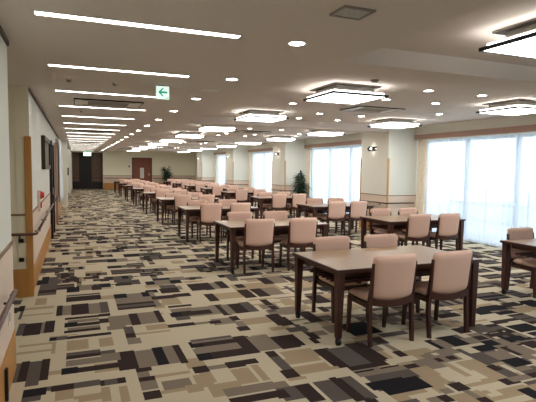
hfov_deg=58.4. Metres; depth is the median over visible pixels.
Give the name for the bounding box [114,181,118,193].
dining table
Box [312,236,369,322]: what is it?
dining chair
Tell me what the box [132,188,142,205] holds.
dining table
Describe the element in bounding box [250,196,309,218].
dining table
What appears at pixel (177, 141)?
panel light
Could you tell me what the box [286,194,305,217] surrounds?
dining chair
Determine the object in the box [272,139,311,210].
pillar
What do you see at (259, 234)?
dining chair
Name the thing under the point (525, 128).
trim
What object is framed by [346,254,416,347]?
dining chair
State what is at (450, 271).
dining chair
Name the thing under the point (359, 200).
handrail
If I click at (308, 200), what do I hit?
dining chair
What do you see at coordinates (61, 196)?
curtain
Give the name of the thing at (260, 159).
sheer curtain
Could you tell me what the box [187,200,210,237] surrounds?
dining chair
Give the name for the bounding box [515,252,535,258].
slatted shelf
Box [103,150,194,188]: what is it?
wall
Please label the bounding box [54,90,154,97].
recessed light
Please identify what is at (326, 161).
sheer curtain
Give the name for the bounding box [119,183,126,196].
dining table
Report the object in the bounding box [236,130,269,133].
air conditioner
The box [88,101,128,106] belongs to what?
grille
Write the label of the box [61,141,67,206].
wall pier
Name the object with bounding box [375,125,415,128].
diffuser
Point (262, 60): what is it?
ceiling
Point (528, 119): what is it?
wall
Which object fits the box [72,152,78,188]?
door
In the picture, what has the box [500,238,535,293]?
dining table
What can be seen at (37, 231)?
handrail
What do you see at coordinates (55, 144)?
trim
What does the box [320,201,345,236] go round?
dining chair
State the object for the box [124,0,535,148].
ceiling
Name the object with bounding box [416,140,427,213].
drape
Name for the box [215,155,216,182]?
drape
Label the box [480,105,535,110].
diffuser
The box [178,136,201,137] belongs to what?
diffuser
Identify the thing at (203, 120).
beam
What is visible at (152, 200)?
dining chair
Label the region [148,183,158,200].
dining chair
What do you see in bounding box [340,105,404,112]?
air conditioner
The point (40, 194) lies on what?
fire alarm
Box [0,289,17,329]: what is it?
handrail
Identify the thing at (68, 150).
wall
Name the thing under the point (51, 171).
door
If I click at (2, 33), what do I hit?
trim
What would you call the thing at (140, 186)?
dining chair
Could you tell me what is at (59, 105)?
recessed light
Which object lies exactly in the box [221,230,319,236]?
slatted shelf
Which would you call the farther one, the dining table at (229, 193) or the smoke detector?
the dining table at (229, 193)
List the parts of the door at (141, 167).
glass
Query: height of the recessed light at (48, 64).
0.006 m
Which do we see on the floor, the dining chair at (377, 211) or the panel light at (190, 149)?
the dining chair at (377, 211)
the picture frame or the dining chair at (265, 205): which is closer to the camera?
the picture frame
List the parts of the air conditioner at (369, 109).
panel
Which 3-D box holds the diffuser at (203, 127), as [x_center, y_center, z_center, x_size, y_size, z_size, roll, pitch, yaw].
[-1.314,-1.848,12.304,0.750,0.026,0.750,-1,4,-22]
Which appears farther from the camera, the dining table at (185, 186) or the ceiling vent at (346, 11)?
the dining table at (185, 186)
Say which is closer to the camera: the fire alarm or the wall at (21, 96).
the wall at (21, 96)
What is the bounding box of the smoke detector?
[370,79,379,82]
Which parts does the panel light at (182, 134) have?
frame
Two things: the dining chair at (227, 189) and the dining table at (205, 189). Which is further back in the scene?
the dining table at (205, 189)
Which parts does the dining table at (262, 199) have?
leg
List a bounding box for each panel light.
[132,146,147,149]
[147,141,168,145]
[158,140,183,142]
[174,131,205,137]
[187,148,203,150]
[197,125,236,131]
[216,143,237,147]
[234,109,288,122]
[238,142,262,144]
[265,135,295,140]
[303,82,388,104]
[305,130,345,136]
[367,118,421,128]
[476,99,535,115]
[479,18,535,58]
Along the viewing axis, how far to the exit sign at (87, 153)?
31.67 m
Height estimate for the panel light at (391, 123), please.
0.147 m
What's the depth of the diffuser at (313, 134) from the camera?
13.51 m
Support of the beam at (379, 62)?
attached to the ceiling at (462, 36)
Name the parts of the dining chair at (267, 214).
backrest, seat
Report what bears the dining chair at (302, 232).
on the floor
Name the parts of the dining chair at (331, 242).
leg, backrest, leg, seat frame, seat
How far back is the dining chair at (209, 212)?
10.15 m
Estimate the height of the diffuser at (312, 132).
0.026 m
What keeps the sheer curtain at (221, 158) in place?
hanging from the wall at (528, 119)
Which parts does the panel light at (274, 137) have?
frame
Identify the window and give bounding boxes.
[311,149,325,213]
[426,140,491,245]
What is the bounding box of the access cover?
[199,88,221,91]
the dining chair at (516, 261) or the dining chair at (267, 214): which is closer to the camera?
the dining chair at (516, 261)
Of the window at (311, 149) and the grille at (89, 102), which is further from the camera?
the window at (311, 149)
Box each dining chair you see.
[126,181,135,196]
[131,183,142,200]
[139,185,149,204]
[143,186,155,205]
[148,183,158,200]
[150,188,164,211]
[154,189,169,213]
[160,186,171,206]
[165,193,182,222]
[170,179,177,187]
[171,189,186,212]
[172,195,191,224]
[181,181,189,191]
[187,192,202,196]
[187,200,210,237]
[190,182,198,191]
[194,183,204,194]
[197,203,221,242]
[198,195,214,202]
[207,185,217,197]
[211,186,222,198]
[218,199,236,236]
[220,185,229,198]
[225,203,250,237]
[226,188,240,202]
[226,211,260,264]
[235,189,247,202]
[237,219,274,273]
[244,188,255,206]
[253,189,265,210]
[258,192,275,212]
[263,211,296,261]
[267,194,286,210]
[276,192,294,217]
[279,217,317,270]
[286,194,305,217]
[306,198,328,231]
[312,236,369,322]
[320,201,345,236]
[328,198,351,230]
[341,201,367,235]
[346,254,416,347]
[363,234,419,316]
[370,208,402,245]
[397,214,430,246]
[398,208,430,246]
[401,250,472,338]
[422,213,459,250]
[506,227,535,297]
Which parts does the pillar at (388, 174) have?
corner trim, corner trim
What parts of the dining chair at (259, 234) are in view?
leg, leg, seat frame, backrest, leg, leg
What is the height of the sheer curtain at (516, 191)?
2.350 m
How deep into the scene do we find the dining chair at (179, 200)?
13.05 m
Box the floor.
[8,189,535,401]
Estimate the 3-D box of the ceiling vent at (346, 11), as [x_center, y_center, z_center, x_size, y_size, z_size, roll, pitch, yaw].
[0.498,-1.108,2.829,0.210,0.012,0.180,-1,4,-22]
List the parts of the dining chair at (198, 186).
backrest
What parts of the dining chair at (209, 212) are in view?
leg, seat frame, backrest, leg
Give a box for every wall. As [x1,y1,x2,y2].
[0,35,16,401]
[8,85,28,297]
[28,92,61,290]
[67,149,70,192]
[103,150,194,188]
[195,152,196,179]
[214,113,535,154]
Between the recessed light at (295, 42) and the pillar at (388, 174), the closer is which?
the recessed light at (295, 42)
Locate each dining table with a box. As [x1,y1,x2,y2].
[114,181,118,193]
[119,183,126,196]
[124,185,131,200]
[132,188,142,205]
[141,192,187,213]
[156,197,218,224]
[172,183,180,187]
[177,205,259,241]
[184,185,219,197]
[200,188,242,202]
[213,219,328,272]
[220,191,271,210]
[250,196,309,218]
[292,245,481,345]
[296,203,373,233]
[360,214,465,250]
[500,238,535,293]
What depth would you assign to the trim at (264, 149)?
22.18 m
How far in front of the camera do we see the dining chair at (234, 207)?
10.39 m
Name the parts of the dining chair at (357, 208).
leg, seat frame, backrest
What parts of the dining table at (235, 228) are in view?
leg, leg, leg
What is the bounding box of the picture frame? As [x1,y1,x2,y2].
[41,135,50,168]
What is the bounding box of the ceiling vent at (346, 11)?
[329,5,375,19]
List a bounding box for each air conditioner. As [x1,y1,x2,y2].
[74,98,143,108]
[74,130,111,133]
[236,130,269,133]
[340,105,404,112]
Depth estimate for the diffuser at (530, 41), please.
3.55 m
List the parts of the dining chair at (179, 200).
backrest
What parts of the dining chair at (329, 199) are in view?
backrest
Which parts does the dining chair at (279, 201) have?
seat frame, backrest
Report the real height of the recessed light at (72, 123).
0.006 m
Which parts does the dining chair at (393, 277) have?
leg, seat, leg, seat frame, leg, backrest, leg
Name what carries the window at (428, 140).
in the wall at (528, 119)
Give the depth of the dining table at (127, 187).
21.91 m
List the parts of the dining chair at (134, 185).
backrest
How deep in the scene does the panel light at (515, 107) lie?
7.49 m
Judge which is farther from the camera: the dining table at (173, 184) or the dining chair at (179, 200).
the dining table at (173, 184)
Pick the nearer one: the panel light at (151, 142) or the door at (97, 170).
the panel light at (151, 142)
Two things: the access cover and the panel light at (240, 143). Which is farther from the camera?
the panel light at (240, 143)
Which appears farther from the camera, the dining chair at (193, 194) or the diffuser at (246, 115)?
the dining chair at (193, 194)
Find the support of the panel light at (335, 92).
attached to the ceiling at (462, 36)
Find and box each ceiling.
[0,0,500,151]
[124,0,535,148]
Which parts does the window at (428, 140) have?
frame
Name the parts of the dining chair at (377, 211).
leg, backrest, seat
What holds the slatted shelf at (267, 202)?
attached to the dining table at (262, 199)
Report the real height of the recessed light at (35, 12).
0.006 m
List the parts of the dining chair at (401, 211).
backrest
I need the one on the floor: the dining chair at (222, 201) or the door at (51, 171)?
the dining chair at (222, 201)
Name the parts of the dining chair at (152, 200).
backrest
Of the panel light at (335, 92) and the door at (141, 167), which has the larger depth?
the door at (141, 167)
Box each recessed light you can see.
[32,9,242,38]
[47,63,189,77]
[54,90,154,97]
[59,105,145,110]
[61,115,133,119]
[72,123,126,125]
[225,78,238,80]
[287,40,306,45]
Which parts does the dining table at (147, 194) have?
leg, leg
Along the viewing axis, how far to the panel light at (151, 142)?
20.75 m
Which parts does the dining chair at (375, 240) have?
backrest, leg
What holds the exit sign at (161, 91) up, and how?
hanging from the ceiling at (262, 60)
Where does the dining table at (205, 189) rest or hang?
on the floor
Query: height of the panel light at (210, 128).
0.147 m
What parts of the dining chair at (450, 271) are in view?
leg, seat, leg, leg, seat frame, backrest, leg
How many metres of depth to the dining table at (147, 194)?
16.11 m
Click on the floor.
(122, 308)
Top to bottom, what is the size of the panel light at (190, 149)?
0.147 m
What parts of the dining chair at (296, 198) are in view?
backrest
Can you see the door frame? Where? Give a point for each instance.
(71, 152)
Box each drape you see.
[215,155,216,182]
[249,153,251,187]
[306,148,310,196]
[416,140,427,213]
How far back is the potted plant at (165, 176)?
32.98 m
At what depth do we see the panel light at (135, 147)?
26.63 m
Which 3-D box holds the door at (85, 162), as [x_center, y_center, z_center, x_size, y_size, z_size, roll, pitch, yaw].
[-12.432,-2.045,32.673,0.800,2.440,0.100,-1,4,-22]
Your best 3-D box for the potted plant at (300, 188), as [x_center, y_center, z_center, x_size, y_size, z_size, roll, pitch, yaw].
[1.192,-0.360,17.399,0.818,1.539,0.938,-1,4,-22]
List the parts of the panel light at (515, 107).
frame, plate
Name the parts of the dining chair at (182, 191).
backrest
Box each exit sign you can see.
[83,151,90,155]
[155,85,168,99]
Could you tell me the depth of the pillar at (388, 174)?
12.12 m
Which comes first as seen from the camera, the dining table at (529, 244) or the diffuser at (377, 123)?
the dining table at (529, 244)
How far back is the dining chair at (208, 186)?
21.00 m
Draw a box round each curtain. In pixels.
[55,138,63,202]
[218,155,225,184]
[253,151,268,191]
[269,151,272,193]
[311,146,341,213]
[341,145,360,213]
[426,135,499,245]
[495,132,535,247]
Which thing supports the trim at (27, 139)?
attached to the wall at (21, 96)
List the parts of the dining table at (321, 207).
leg, leg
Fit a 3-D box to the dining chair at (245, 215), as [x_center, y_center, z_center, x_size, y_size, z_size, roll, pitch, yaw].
[-0.408,0.614,8.134,0.496,0.830,0.508,-1,4,-23]
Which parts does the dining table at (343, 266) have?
leg, leg, leg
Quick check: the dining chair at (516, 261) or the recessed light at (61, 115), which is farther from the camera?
the recessed light at (61, 115)
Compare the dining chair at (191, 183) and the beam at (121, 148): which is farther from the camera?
the beam at (121, 148)
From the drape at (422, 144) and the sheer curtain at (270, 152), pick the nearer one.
the drape at (422, 144)
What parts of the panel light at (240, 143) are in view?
frame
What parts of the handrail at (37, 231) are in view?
rail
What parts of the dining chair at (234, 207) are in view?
backrest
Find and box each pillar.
[197,149,217,182]
[225,145,252,188]
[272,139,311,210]
[359,127,417,229]
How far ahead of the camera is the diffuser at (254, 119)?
9.37 m
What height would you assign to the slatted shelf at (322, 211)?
0.150 m
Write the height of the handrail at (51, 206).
0.075 m
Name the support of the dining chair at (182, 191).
on the floor
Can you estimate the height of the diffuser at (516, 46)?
0.020 m
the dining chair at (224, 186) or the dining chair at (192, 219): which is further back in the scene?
the dining chair at (224, 186)
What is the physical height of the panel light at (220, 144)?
0.147 m
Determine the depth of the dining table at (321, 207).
11.78 m
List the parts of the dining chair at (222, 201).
backrest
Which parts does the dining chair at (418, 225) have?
seat, leg, seat frame, backrest, leg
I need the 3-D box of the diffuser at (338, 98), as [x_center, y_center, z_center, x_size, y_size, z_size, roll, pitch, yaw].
[1.030,-1.389,6.475,0.802,0.020,0.802,-1,4,-22]
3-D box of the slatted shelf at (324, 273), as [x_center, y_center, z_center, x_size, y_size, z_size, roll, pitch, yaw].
[1.210,0.672,4.987,1.510,0.150,0.640,-1,4,-22]
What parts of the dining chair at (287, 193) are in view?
backrest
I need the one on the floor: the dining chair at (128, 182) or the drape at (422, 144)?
the dining chair at (128, 182)
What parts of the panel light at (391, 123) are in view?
frame, plate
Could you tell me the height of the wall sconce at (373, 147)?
0.110 m
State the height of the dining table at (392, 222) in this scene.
0.700 m
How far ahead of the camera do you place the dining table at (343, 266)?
4.85 m
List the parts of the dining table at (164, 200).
leg, leg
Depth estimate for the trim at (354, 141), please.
15.85 m
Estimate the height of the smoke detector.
0.032 m
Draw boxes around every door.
[49,140,55,238]
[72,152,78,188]
[79,153,91,188]
[91,153,102,188]
[132,158,151,181]
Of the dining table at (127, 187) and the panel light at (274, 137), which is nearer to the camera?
the panel light at (274, 137)
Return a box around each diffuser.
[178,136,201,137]
[200,127,234,128]
[200,129,233,131]
[237,114,285,117]
[239,117,283,121]
[307,89,383,97]
[307,93,383,103]
[307,132,343,133]
[313,134,336,135]
[370,122,418,125]
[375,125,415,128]
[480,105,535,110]
[484,108,535,114]
[485,36,535,57]
[487,30,535,45]
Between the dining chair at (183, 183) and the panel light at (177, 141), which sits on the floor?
the dining chair at (183, 183)
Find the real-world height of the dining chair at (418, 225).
0.830 m
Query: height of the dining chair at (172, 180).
0.830 m
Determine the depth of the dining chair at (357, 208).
11.52 m
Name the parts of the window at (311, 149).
frame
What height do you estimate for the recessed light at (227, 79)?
0.006 m
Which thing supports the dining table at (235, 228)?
on the floor
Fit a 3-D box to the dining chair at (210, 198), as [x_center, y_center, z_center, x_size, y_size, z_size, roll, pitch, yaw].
[-1.793,0.220,13.584,0.496,0.830,0.508,-1,4,-24]
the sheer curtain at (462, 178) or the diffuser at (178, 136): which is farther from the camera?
the diffuser at (178, 136)
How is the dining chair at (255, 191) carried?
on the floor
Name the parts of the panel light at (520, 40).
frame, plate, plate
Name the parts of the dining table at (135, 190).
leg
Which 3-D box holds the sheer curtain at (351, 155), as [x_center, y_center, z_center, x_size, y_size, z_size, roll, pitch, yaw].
[2.862,-0.580,14.577,0.069,2.350,2.475,-1,4,-22]
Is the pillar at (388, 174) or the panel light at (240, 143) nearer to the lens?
the pillar at (388, 174)
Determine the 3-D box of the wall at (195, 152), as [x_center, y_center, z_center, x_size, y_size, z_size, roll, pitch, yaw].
[-4.393,-2.079,32.965,0.200,2.677,4.420,-1,4,-22]
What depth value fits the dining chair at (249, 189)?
18.33 m
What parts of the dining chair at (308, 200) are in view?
backrest, seat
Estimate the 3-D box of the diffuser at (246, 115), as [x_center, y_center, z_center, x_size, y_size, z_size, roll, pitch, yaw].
[-0.142,-1.631,9.389,0.750,0.026,0.750,-1,4,-22]
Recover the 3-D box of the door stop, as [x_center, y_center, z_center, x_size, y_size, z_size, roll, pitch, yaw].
[-1.730,1.216,3.176,0.020,0.220,0.040,-1,4,-22]
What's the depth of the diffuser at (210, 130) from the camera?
12.34 m
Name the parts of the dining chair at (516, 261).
leg, backrest, seat frame, seat, leg, leg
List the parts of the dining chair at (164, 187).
backrest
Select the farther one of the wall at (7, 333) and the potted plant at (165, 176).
the potted plant at (165, 176)
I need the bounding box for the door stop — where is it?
[4,367,8,401]
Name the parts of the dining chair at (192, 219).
leg, seat, backrest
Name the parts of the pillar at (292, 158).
corner trim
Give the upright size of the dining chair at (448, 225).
0.830 m
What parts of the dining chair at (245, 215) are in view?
leg, leg, seat, backrest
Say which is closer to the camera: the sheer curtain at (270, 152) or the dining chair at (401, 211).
the dining chair at (401, 211)
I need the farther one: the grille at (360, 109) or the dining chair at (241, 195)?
the dining chair at (241, 195)
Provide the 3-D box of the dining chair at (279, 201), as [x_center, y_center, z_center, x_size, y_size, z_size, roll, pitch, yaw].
[0.255,0.192,14.366,0.496,0.830,0.508,-1,4,-23]
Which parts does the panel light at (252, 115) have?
plate, frame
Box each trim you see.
[0,25,8,45]
[24,136,33,296]
[28,88,58,137]
[54,142,58,223]
[248,148,272,151]
[304,140,361,147]
[414,124,535,139]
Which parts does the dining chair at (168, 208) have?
backrest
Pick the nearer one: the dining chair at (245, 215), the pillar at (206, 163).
the dining chair at (245, 215)
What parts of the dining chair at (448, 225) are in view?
seat, leg, seat frame, backrest, leg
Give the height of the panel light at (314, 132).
0.147 m
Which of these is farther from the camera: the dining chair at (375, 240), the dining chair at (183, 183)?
the dining chair at (183, 183)
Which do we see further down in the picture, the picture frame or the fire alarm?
the fire alarm
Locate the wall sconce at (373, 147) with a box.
[367,146,376,150]
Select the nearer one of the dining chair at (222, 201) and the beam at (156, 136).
the dining chair at (222, 201)
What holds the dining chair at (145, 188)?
on the floor
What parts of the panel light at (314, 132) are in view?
frame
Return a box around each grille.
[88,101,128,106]
[354,108,388,111]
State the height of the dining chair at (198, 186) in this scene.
0.830 m
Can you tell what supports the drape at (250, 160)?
hanging from the wall at (528, 119)
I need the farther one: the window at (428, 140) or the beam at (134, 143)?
the beam at (134, 143)
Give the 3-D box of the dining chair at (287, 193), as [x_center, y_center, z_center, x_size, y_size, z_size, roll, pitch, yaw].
[0.561,0.132,15.296,0.496,0.830,0.508,-1,4,-20]
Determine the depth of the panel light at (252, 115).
9.15 m
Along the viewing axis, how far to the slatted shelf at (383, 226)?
8.77 m
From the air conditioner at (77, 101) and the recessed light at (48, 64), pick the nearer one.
the recessed light at (48, 64)
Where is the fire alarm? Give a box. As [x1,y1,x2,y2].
[37,190,43,211]
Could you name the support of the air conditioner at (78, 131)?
attached to the ceiling at (262, 60)
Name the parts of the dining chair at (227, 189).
backrest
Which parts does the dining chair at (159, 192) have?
backrest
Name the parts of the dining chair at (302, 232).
leg, leg, seat frame, backrest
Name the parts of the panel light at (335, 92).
plate, frame, plate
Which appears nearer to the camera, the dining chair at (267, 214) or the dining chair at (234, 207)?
the dining chair at (267, 214)
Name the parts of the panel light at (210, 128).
frame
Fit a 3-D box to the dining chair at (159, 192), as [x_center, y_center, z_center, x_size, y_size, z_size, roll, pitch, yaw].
[-3.604,0.014,16.216,0.496,0.830,0.508,-1,4,-22]
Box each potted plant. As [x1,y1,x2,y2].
[161,166,173,184]
[291,170,313,212]
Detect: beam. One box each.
[116,147,201,151]
[126,142,232,148]
[144,134,284,142]
[183,115,388,132]
[318,48,535,92]
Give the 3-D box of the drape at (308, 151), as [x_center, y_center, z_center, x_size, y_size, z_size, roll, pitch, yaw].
[1.491,-0.821,17.875,0.060,2.340,0.354,-1,4,-22]
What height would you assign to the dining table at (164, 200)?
0.700 m
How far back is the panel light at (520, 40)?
3.63 m
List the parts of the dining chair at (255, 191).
backrest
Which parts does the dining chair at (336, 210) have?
leg, seat frame, backrest, leg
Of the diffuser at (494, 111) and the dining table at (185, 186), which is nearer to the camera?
the diffuser at (494, 111)
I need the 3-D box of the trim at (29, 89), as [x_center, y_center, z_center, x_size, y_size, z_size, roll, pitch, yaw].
[-8.086,-2.307,18.725,0.019,0.035,28.000,-1,4,-22]
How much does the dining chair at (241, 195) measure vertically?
0.830 m
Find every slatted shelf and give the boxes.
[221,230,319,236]
[254,201,291,203]
[302,209,367,213]
[306,268,429,283]
[368,224,436,229]
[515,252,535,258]
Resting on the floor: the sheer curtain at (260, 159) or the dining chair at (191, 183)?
the dining chair at (191, 183)
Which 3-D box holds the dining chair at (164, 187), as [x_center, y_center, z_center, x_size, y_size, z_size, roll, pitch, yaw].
[-4.143,-0.209,19.342,0.496,0.830,0.508,-1,4,-23]
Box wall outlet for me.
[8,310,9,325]
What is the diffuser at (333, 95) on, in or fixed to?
attached to the panel light at (335, 92)
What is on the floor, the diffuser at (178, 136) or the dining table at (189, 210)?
the dining table at (189, 210)
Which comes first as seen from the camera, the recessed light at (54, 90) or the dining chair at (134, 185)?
the recessed light at (54, 90)
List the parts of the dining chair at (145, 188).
backrest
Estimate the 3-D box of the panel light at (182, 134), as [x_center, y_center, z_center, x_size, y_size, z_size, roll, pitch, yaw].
[-2.486,-2.096,15.218,0.830,0.147,0.830,-1,4,-22]
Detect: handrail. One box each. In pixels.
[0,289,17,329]
[11,230,38,238]
[35,203,53,231]
[359,200,413,204]
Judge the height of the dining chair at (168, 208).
0.830 m
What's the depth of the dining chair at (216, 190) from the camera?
19.95 m
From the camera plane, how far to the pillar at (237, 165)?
23.75 m
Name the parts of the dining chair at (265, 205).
backrest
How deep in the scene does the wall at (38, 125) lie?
7.36 m
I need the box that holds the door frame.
[71,152,71,188]
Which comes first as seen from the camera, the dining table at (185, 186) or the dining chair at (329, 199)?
the dining chair at (329, 199)

